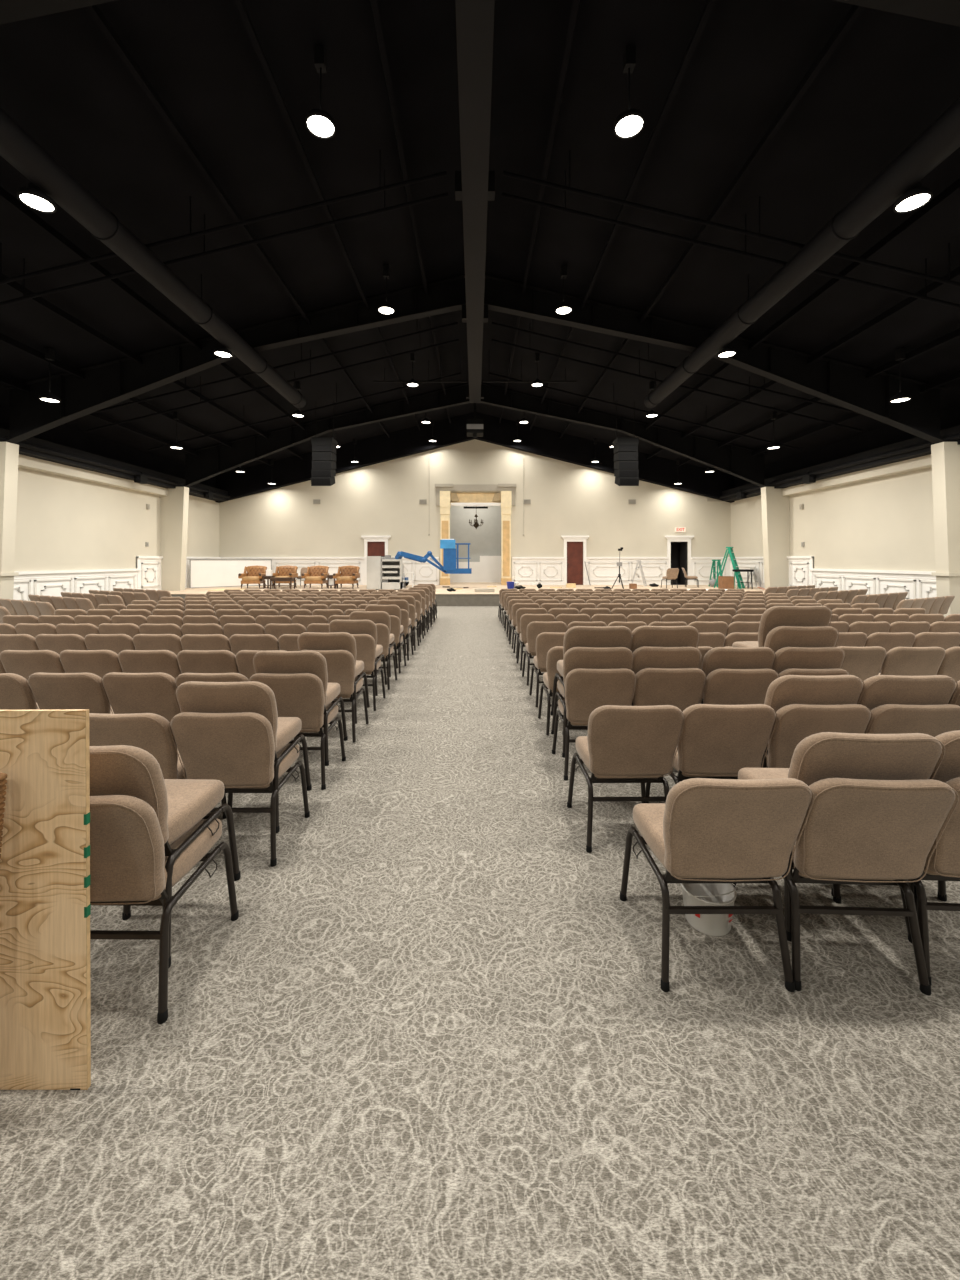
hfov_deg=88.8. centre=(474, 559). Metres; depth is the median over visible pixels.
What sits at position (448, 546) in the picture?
boom lift
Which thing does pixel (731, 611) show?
chair
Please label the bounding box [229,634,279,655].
chair
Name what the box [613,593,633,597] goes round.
chair
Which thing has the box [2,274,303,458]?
purlin
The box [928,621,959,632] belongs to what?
chair
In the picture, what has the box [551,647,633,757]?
chair
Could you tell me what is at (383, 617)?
chair
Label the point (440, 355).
rail
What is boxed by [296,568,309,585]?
chair
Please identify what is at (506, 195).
conduit
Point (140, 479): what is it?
spotlight
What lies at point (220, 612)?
chair
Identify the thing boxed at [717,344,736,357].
pendant light
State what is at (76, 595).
chair
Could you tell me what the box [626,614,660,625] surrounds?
chair
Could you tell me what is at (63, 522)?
wall
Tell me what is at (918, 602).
chair
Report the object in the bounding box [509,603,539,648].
chair
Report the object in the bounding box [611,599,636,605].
chair
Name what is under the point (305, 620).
chair
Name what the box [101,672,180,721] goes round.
chair
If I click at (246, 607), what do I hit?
chair
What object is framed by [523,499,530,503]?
air vent
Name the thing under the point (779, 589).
chair
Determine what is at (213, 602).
chair
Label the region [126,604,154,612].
chair
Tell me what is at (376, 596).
chair
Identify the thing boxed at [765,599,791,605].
chair
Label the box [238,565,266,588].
tufted armchair
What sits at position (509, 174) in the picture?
conduit
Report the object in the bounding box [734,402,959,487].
ceiling beam
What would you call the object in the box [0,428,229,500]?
beam
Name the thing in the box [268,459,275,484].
pendant light
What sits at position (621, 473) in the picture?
grille
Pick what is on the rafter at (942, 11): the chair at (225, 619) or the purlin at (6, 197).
the purlin at (6, 197)
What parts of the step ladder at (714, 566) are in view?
rail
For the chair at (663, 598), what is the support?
on the floor
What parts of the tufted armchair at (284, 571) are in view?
seat rail, backrest, armrest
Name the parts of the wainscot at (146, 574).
panel moulding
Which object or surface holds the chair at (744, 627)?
on the floor
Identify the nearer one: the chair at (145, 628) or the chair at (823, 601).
the chair at (145, 628)
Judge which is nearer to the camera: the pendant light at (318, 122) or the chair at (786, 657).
the chair at (786, 657)
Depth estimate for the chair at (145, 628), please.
5.88 m
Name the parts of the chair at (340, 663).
backrest, seat frame, seat, leg, leg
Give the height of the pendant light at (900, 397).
1.111 m
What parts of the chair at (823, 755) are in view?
seat, leg, backrest, leg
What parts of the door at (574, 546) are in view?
panel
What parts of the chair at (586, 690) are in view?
leg, leg, seat, seat frame, backrest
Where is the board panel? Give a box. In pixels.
[190,560,271,587]
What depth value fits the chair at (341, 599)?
10.19 m
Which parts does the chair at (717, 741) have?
leg, leg, seat frame, seat, backrest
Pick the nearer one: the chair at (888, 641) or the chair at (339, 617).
the chair at (888, 641)
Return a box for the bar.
[464,506,487,508]
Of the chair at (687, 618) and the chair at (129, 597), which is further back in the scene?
the chair at (129, 597)
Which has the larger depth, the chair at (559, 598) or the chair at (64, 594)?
the chair at (64, 594)
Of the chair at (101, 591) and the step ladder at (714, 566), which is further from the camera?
the step ladder at (714, 566)
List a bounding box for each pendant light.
[17,183,56,212]
[38,348,60,402]
[169,412,182,448]
[213,344,232,357]
[235,466,244,472]
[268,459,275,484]
[292,382,303,417]
[305,46,335,138]
[350,439,358,462]
[378,265,394,314]
[407,353,418,386]
[421,418,430,423]
[429,420,436,441]
[513,420,520,441]
[519,418,528,423]
[531,353,542,386]
[555,265,571,314]
[591,439,599,462]
[614,46,644,138]
[646,382,657,417]
[674,459,681,484]
[705,466,714,472]
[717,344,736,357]
[767,412,780,448]
[889,348,911,402]
[893,183,932,212]
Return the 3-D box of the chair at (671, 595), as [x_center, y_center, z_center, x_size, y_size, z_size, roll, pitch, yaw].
[4.442,1.179,11.602,0.515,0.831,0.645,0,0,-1]
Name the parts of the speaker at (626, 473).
rigging frame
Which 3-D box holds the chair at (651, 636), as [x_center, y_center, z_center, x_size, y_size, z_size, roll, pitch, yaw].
[1.402,0.897,3.864,0.519,0.837,0.660,0,0,1]
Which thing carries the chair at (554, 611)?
on the floor
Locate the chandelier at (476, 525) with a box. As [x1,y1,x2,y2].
[469,514,482,528]
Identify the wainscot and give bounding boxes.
[13,556,219,600]
[220,557,729,584]
[730,556,936,598]
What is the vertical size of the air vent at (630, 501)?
0.220 m
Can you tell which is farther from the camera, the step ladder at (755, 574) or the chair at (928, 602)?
the step ladder at (755, 574)
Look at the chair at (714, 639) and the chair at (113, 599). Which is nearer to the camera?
the chair at (714, 639)
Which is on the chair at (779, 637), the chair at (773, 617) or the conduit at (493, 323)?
the chair at (773, 617)
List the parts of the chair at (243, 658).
backrest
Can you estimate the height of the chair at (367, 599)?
0.831 m
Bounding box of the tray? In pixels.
[382,555,394,558]
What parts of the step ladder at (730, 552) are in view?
rail, rail, rail, rail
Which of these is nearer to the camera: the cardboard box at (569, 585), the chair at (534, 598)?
the chair at (534, 598)
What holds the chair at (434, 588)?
on the chair at (433, 590)
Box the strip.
[0,773,7,862]
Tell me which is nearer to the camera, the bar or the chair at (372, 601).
the chair at (372, 601)
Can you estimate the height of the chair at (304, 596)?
0.831 m
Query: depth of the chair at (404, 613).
7.73 m
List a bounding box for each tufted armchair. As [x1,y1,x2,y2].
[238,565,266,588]
[272,565,297,587]
[302,565,328,588]
[333,565,359,588]
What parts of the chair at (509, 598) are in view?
backrest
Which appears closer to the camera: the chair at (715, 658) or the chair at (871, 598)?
the chair at (715, 658)
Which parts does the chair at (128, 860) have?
leg, backrest, seat frame, leg, seat, leg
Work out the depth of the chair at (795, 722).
2.60 m
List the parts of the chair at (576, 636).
leg, seat, seat frame, leg, backrest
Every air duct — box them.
[0,108,305,407]
[644,98,959,407]
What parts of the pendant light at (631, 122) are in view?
cord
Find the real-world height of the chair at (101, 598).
0.831 m
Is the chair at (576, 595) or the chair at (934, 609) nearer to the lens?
the chair at (934, 609)
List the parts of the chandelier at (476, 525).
stem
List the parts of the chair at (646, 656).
backrest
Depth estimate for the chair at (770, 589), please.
13.85 m
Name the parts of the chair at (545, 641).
leg, leg, seat frame, seat, backrest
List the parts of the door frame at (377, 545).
panel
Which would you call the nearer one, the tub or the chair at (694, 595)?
the chair at (694, 595)
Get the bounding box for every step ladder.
[631,560,646,585]
[709,560,722,585]
[714,547,744,588]
[745,568,760,587]
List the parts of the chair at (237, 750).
backrest, leg, seat, seat frame, leg, leg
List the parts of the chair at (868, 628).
backrest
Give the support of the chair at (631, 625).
on the floor
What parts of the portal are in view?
pillar panel, header rail, header panel, pillar panel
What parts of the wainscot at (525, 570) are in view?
panel moulding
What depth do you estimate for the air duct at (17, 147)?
7.10 m
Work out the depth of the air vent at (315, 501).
22.97 m
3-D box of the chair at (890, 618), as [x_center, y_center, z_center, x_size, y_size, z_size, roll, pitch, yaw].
[5.928,1.179,7.241,0.515,0.831,0.648,0,0,0]
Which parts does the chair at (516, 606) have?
leg, backrest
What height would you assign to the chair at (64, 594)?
0.831 m
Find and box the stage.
[169,585,765,605]
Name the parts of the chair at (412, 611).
backrest, leg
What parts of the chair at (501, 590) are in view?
backrest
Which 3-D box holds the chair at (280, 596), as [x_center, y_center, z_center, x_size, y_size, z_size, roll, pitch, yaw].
[-4.308,1.179,11.390,0.515,0.831,0.645,0,0,0]
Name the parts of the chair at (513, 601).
backrest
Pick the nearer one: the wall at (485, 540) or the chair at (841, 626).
the chair at (841, 626)
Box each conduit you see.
[0,150,446,284]
[0,170,447,305]
[87,339,458,431]
[88,322,457,414]
[148,372,460,450]
[489,372,801,450]
[491,339,862,431]
[492,322,861,414]
[502,170,959,308]
[503,150,959,286]
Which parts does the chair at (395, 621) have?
backrest, leg, leg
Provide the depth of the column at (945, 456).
11.60 m
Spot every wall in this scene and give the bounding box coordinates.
[14,467,218,571]
[219,439,730,584]
[450,506,500,561]
[450,556,500,581]
[671,542,679,583]
[731,467,935,571]
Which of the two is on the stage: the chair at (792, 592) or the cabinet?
the cabinet
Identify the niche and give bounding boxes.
[450,582,500,584]
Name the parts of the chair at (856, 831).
leg, seat, leg, seat frame, backrest, leg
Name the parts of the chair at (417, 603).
backrest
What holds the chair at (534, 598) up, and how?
on the floor
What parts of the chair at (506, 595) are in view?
backrest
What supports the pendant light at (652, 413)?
hanging from the ceiling
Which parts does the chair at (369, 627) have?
backrest, leg, seat, leg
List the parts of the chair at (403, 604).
backrest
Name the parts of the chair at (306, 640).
backrest, leg, seat frame, seat, leg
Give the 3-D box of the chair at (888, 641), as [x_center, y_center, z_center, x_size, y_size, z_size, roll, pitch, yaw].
[4.421,1.179,5.470,0.515,0.831,0.648,0,0,0]
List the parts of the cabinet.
door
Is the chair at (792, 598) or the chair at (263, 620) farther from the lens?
the chair at (792, 598)
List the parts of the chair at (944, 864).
leg, seat frame, leg, seat, backrest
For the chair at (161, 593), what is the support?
on the floor
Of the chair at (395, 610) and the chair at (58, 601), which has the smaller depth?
the chair at (395, 610)
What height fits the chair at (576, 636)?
0.837 m
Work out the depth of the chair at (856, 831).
1.77 m
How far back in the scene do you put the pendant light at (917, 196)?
6.06 m
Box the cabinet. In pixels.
[367,555,401,589]
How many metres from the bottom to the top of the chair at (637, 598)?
0.831 m
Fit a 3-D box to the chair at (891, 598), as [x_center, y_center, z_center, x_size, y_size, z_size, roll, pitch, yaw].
[9.625,1.179,11.691,0.515,0.831,0.645,0,0,-29]
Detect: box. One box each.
[266,570,272,575]
[329,579,333,584]
[475,588,494,591]
[566,583,575,587]
[629,584,636,588]
[718,576,733,588]
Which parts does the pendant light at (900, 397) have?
cord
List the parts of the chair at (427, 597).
backrest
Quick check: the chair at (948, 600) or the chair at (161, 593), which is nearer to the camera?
the chair at (948, 600)
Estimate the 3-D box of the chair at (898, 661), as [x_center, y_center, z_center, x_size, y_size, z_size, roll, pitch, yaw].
[3.910,1.179,4.607,0.515,0.831,0.648,0,0,0]
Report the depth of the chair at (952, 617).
6.94 m
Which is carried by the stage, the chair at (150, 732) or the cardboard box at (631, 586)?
the cardboard box at (631, 586)
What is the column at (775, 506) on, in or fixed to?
attached to the wall at (886, 522)
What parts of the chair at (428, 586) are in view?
backrest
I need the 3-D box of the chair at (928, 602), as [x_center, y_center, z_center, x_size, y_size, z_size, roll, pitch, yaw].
[9.185,1.179,10.297,0.515,0.831,0.645,0,0,-29]
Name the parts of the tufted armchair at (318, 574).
seat rail, backrest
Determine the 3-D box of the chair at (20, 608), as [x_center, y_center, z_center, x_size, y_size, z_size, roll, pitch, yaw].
[-8.703,1.179,9.707,0.515,0.831,0.645,0,0,27]
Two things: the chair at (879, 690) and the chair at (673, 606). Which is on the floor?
the chair at (673, 606)
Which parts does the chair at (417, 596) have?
backrest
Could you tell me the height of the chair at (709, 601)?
0.831 m
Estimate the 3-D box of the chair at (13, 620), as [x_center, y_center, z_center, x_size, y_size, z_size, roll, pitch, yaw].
[-6.319,1.179,7.079,0.515,0.831,0.648,0,0,0]
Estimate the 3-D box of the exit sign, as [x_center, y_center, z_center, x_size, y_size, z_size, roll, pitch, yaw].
[9.620,-1.420,22.962,0.480,0.220,0.057,0,0,0]
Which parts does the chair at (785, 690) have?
leg, backrest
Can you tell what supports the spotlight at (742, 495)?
attached to the beam at (915, 447)
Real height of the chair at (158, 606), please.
0.831 m
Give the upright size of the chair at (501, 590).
0.831 m
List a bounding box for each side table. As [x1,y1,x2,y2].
[263,576,274,588]
[269,577,295,588]
[327,575,337,588]
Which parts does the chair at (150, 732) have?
backrest, seat, leg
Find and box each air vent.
[313,499,320,503]
[419,499,426,503]
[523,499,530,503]
[628,499,635,503]
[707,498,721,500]
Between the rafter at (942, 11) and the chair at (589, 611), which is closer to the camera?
the rafter at (942, 11)
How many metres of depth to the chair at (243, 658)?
4.16 m
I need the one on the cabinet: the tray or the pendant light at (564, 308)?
the tray
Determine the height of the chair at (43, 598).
0.831 m
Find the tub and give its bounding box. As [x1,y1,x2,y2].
[507,582,513,588]
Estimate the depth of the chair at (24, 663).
4.17 m
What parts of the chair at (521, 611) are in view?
leg, leg, backrest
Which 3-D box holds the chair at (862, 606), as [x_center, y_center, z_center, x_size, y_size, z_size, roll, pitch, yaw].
[6.941,1.179,8.980,0.515,0.831,0.645,0,0,0]
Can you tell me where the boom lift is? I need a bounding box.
[395,539,471,587]
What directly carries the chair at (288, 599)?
on the floor
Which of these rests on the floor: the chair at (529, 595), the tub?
the chair at (529, 595)
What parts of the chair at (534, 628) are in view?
leg, leg, seat, backrest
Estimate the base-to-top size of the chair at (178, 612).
0.831 m
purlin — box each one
[0,186,304,429]
[0,333,272,466]
[0,375,244,473]
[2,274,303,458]
[85,5,389,437]
[234,0,419,430]
[370,0,450,422]
[499,0,579,422]
[530,0,715,430]
[560,5,864,437]
[645,178,959,429]
[646,266,959,458]
[677,328,959,466]
[705,371,959,473]
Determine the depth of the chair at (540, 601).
9.53 m
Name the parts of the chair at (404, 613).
backrest, leg, leg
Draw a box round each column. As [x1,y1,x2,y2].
[0,442,18,599]
[161,487,188,590]
[761,487,788,588]
[931,442,959,616]
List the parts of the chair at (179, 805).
backrest, leg, seat frame, seat, leg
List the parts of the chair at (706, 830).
leg, seat, leg, seat frame, backrest, leg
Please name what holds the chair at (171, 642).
on the floor
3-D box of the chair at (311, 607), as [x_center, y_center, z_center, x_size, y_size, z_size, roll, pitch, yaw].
[-2.798,1.179,8.787,0.515,0.831,0.645,0,0,-1]
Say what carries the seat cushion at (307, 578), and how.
on the tufted armchair at (318, 574)
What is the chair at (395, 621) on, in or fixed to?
on the floor
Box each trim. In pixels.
[0,405,215,487]
[18,454,167,495]
[215,412,734,502]
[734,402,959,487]
[782,454,931,495]
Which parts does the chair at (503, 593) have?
backrest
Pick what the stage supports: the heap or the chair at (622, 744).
the heap
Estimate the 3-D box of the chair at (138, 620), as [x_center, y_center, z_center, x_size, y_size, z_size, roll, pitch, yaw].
[-4.811,1.179,7.081,0.515,0.831,0.648,0,0,0]
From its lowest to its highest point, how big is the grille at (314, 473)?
0.192 m
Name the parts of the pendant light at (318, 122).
cord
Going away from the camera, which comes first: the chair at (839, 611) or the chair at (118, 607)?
the chair at (839, 611)
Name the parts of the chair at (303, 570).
backrest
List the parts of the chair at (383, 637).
backrest, leg, leg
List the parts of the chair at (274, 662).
backrest, leg, seat frame, seat, leg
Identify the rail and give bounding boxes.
[373,355,466,381]
[483,355,576,381]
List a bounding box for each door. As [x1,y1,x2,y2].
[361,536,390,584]
[561,536,588,584]
[665,536,693,584]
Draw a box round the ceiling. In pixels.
[0,0,959,473]
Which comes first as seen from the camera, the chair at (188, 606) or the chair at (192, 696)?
the chair at (192, 696)
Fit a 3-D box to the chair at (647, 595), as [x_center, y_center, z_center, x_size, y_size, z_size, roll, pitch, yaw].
[3.938,1.179,11.584,0.515,0.831,0.645,0,0,0]
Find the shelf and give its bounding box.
[381,557,401,588]
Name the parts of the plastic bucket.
handle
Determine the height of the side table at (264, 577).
0.520 m
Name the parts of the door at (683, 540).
panel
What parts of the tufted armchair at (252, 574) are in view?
armrest, seat rail, backrest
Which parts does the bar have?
bar rail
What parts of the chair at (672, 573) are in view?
backrest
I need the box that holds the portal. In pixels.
[435,484,515,584]
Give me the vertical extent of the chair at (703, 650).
0.831 m
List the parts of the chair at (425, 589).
backrest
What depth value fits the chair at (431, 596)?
12.04 m
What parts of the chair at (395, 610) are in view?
backrest, leg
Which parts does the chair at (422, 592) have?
backrest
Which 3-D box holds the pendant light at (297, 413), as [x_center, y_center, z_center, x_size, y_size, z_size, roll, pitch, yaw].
[-5.450,-4.955,15.100,0.370,1.040,0.370,0,0,0]
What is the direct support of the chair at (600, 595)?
on the floor
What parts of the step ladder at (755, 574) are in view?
rail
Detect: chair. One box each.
[0,598,16,614]
[0,606,10,623]
[0,623,16,633]
[0,634,38,652]
[0,650,64,679]
[0,660,5,672]
[0,673,39,709]
[2,615,38,626]
[11,599,28,614]
[15,623,56,637]
[23,600,40,616]
[26,672,113,713]
[28,594,41,601]
[35,634,86,654]
[36,601,54,614]
[38,615,74,625]
[39,595,55,609]
[51,596,67,609]
[54,609,86,617]
[56,623,99,637]
[59,650,122,678]
[61,592,71,596]
[63,597,79,608]
[71,593,83,597]
[74,615,111,626]
[75,598,94,611]
[83,593,98,608]
[84,634,135,653]
[87,609,118,618]
[89,590,99,593]
[89,713,226,818]
[89,745,240,967]
[90,795,238,1023]
[95,594,109,604]
[98,604,125,611]
[98,623,139,637]
[99,590,110,594]
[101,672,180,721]
[107,595,124,604]
[110,591,126,605]
[111,615,146,625]
[113,588,123,591]
[118,650,180,678]
[119,609,151,617]
[122,591,135,604]
[123,588,133,592]
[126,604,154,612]
[131,600,156,605]
[133,634,182,654]
[134,589,145,592]
[134,592,149,599]
[139,623,182,637]
[145,589,159,602]
[147,615,182,627]
[152,609,183,618]
[155,604,184,611]
[157,590,171,597]
[157,600,184,607]
[160,597,184,604]
[169,712,309,866]
[174,673,248,688]
[174,681,311,832]
[177,650,238,673]
[180,634,231,651]
[181,623,223,634]
[182,615,219,624]
[183,609,215,615]
[184,597,208,600]
[185,594,207,598]
[185,600,210,605]
[185,604,213,610]
[208,594,229,599]
[209,597,232,602]
[210,600,236,606]
[214,604,241,612]
[216,609,247,618]
[219,615,255,627]
[223,623,264,638]
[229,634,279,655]
[230,594,251,598]
[233,597,256,602]
[235,650,296,739]
[237,600,262,605]
[242,604,270,612]
[248,609,279,618]
[248,673,345,789]
[252,594,273,598]
[252,651,347,765]
[255,615,291,627]
[257,597,280,601]
[263,600,288,606]
[264,623,306,638]
[271,604,299,612]
[274,594,295,598]
[278,634,299,650]
[280,609,311,619]
[281,597,304,602]
[289,600,314,606]
[291,615,327,630]
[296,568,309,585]
[297,594,317,598]
[297,632,369,723]
[299,650,368,741]
[300,604,328,611]
[305,597,328,603]
[307,623,329,632]
[312,609,343,619]
[316,600,341,606]
[319,594,340,598]
[328,615,349,623]
[329,597,352,602]
[329,604,357,614]
[329,619,386,695]
[341,594,362,598]
[342,600,367,607]
[344,609,364,614]
[349,611,397,676]
[351,634,385,710]
[353,597,376,602]
[358,604,376,608]
[363,594,384,598]
[365,605,406,661]
[368,600,378,603]
[376,623,396,689]
[377,600,413,646]
[387,596,419,641]
[390,615,405,672]
[396,592,424,634]
[400,609,413,660]
[402,590,427,627]
[408,587,431,622]
[409,604,418,650]
[413,585,434,618]
[415,600,423,641]
[418,584,436,614]
[420,597,427,635]
[425,594,431,629]
[429,592,434,624]
[432,590,436,619]
[498,589,517,618]
[500,591,520,622]
[502,593,524,627]
[504,596,529,633]
[507,599,533,640]
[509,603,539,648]
[513,608,546,657]
[517,614,554,669]
[522,621,566,685]
[526,593,546,597]
[529,632,565,706]
[530,596,552,601]
[534,599,559,605]
[538,646,563,735]
[540,603,567,613]
[548,593,568,597]
[548,608,578,618]
[550,626,632,734]
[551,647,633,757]
[552,668,636,780]
[553,596,575,601]
[555,614,590,625]
[560,599,585,605]
[567,621,606,629]
[567,705,684,852]
[568,603,595,611]
[569,593,590,598]
[577,596,599,601]
[579,608,610,617]
[586,599,610,607]
[591,593,611,598]
[591,614,625,625]
[597,603,624,611]
[601,596,623,601]
[608,621,646,631]
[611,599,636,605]
[611,608,641,617]
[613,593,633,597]
[620,778,813,991]
[624,596,646,602]
[625,603,652,611]
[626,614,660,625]
[631,626,699,652]
[631,646,701,705]
[633,668,705,711]
[635,593,655,598]
[638,599,662,605]
[642,608,672,617]
[646,704,776,802]
[648,596,670,601]
[648,621,687,625]
[653,603,680,611]
[656,593,677,597]
[661,568,678,587]
[661,614,696,624]
[663,599,688,606]
[671,596,693,600]
[673,608,704,616]
[678,593,698,598]
[681,603,709,610]
[682,568,698,587]
[688,621,727,636]
[689,599,713,605]
[695,596,717,601]
[697,614,731,637]
[697,632,724,647]
[698,646,711,669]
[699,668,778,704]
[700,593,720,597]
[700,647,775,703]
[705,608,735,616]
[710,603,736,610]
[714,599,739,606]
[718,596,741,600]
[722,593,742,597]
[724,632,757,646]
[726,621,759,635]
[732,606,832,647]
[732,614,762,621]
[732,778,958,995]
[736,608,766,613]
[737,603,765,609]
[738,732,944,942]
[740,599,764,603]
[742,596,765,599]
[743,593,764,596]
[761,675,864,767]
[764,587,776,594]
[764,626,838,651]
[764,704,872,767]
[765,593,786,597]
[765,596,788,602]
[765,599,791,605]
[766,603,793,608]
[772,647,845,673]
[776,586,786,592]
[778,668,849,676]
[785,586,796,593]
[786,589,798,597]
[789,596,812,600]
[791,599,816,605]
[795,603,821,605]
[797,588,809,595]
[807,588,819,597]
[813,591,827,600]
[817,599,842,605]
[819,587,828,591]
[823,603,850,609]
[825,591,837,598]
[828,587,837,590]
[828,621,848,632]
[830,614,838,621]
[831,777,959,984]
[832,608,862,616]
[835,632,866,646]
[836,590,848,602]
[838,614,873,624]
[838,646,885,680]
[844,589,857,603]
[848,621,889,672]
[850,595,866,605]
[851,603,879,609]
[856,589,867,595]
[857,675,957,709]
[863,608,893,616]
[864,594,877,602]
[864,632,914,671]
[864,704,959,736]
[873,614,908,623]
[875,593,887,607]
[878,647,944,675]
[883,593,897,607]
[888,621,929,634]
[892,592,907,609]
[894,608,925,615]
[895,599,913,609]
[908,614,943,623]
[908,730,959,916]
[910,598,924,607]
[912,632,959,649]
[921,597,934,613]
[928,596,944,613]
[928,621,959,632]
[936,647,959,682]
[938,595,954,617]
[943,614,959,621]
[948,680,959,705]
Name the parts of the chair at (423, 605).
backrest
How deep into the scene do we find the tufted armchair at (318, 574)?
20.24 m
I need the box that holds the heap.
[709,579,716,586]
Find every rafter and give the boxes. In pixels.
[0,0,959,26]
[5,274,944,443]
[184,383,765,486]
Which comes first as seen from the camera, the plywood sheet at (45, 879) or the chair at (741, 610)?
the plywood sheet at (45, 879)
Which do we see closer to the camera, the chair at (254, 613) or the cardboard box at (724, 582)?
the chair at (254, 613)
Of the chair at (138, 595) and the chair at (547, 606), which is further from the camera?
the chair at (138, 595)
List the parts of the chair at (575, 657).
leg, seat, seat frame, leg, backrest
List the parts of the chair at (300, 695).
backrest, seat frame, seat, leg, leg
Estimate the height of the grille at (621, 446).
0.195 m
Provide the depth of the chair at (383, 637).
5.98 m
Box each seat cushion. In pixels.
[242,576,262,580]
[305,576,325,580]
[336,576,356,580]
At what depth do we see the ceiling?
7.80 m
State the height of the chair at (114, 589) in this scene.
0.831 m
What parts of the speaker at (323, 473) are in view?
rigging frame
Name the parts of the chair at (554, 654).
leg, leg, seat, seat frame, backrest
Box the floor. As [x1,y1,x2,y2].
[0,606,959,1279]
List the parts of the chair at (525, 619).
leg, leg, backrest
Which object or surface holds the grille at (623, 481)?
attached to the speaker at (626, 473)
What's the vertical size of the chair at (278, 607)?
0.831 m
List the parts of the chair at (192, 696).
backrest, leg, seat frame, seat, leg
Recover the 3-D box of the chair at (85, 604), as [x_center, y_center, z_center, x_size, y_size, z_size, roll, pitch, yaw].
[-7.807,1.179,10.150,0.515,0.831,0.645,0,0,27]
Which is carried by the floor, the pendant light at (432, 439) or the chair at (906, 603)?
the chair at (906, 603)
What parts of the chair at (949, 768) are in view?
leg, backrest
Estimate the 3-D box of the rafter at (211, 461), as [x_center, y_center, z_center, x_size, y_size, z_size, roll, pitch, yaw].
[0.000,-4.818,18.800,22.211,4.024,0.240,0,0,0]
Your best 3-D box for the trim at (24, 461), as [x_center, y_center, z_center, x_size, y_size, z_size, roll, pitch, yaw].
[-11.860,-2.585,11.815,0.280,0.270,13.770,0,0,0]
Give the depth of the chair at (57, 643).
5.06 m
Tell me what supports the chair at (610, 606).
on the floor
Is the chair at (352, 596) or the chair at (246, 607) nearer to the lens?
the chair at (246, 607)
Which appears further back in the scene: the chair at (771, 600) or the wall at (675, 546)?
the wall at (675, 546)
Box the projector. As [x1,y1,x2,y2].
[467,403,482,436]
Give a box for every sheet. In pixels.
[0,709,90,1089]
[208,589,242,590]
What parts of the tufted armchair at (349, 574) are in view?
seat rail, backrest, armrest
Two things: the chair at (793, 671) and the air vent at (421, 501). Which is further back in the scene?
the air vent at (421, 501)
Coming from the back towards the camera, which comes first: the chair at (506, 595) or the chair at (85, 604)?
the chair at (506, 595)
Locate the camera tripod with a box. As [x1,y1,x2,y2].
[612,547,623,588]
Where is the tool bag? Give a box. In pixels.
[515,585,525,588]
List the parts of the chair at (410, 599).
backrest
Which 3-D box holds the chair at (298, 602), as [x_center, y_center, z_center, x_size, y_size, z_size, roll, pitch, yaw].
[-3.303,1.179,9.623,0.515,0.831,0.645,0,0,1]
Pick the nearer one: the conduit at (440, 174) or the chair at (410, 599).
the conduit at (440, 174)
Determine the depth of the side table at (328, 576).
19.98 m
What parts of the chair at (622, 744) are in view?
leg, leg, seat, seat frame, backrest, leg, leg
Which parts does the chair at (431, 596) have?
backrest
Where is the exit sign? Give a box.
[675,527,685,531]
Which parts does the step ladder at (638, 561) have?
rail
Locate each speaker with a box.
[311,401,336,485]
[613,401,638,485]
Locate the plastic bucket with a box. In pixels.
[680,883,736,936]
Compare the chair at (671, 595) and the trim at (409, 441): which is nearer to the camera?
the chair at (671, 595)
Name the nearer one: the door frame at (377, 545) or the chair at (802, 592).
the chair at (802, 592)
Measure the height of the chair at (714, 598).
0.831 m
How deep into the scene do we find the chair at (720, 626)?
6.09 m
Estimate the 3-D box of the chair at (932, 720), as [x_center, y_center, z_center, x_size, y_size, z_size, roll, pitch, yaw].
[2.365,1.181,2.879,0.519,0.837,0.660,0,0,0]
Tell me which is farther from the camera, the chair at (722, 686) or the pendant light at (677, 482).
the pendant light at (677, 482)
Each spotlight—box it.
[134,472,146,483]
[204,490,212,498]
[737,490,745,498]
[803,472,815,483]
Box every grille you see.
[312,479,328,484]
[313,445,329,447]
[313,453,329,455]
[313,472,329,475]
[620,445,636,447]
[620,453,636,455]
[620,472,636,475]
[621,479,637,484]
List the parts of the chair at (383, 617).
backrest, leg, seat, leg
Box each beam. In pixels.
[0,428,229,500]
[455,0,494,402]
[720,425,959,500]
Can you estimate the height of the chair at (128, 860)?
0.837 m
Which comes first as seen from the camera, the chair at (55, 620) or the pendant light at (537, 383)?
the chair at (55, 620)
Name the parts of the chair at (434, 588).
backrest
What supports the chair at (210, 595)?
on the floor
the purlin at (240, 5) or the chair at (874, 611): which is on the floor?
the chair at (874, 611)
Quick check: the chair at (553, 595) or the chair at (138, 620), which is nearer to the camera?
the chair at (138, 620)
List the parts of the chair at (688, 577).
seat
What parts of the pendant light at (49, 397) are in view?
cord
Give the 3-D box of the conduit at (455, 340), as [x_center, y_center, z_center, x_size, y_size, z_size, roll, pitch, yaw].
[-5.525,-4.993,13.400,10.164,2.979,0.052,0,0,0]
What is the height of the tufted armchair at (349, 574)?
0.957 m
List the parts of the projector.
plate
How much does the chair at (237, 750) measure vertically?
0.837 m
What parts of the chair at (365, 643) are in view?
backrest, seat, seat frame, leg, leg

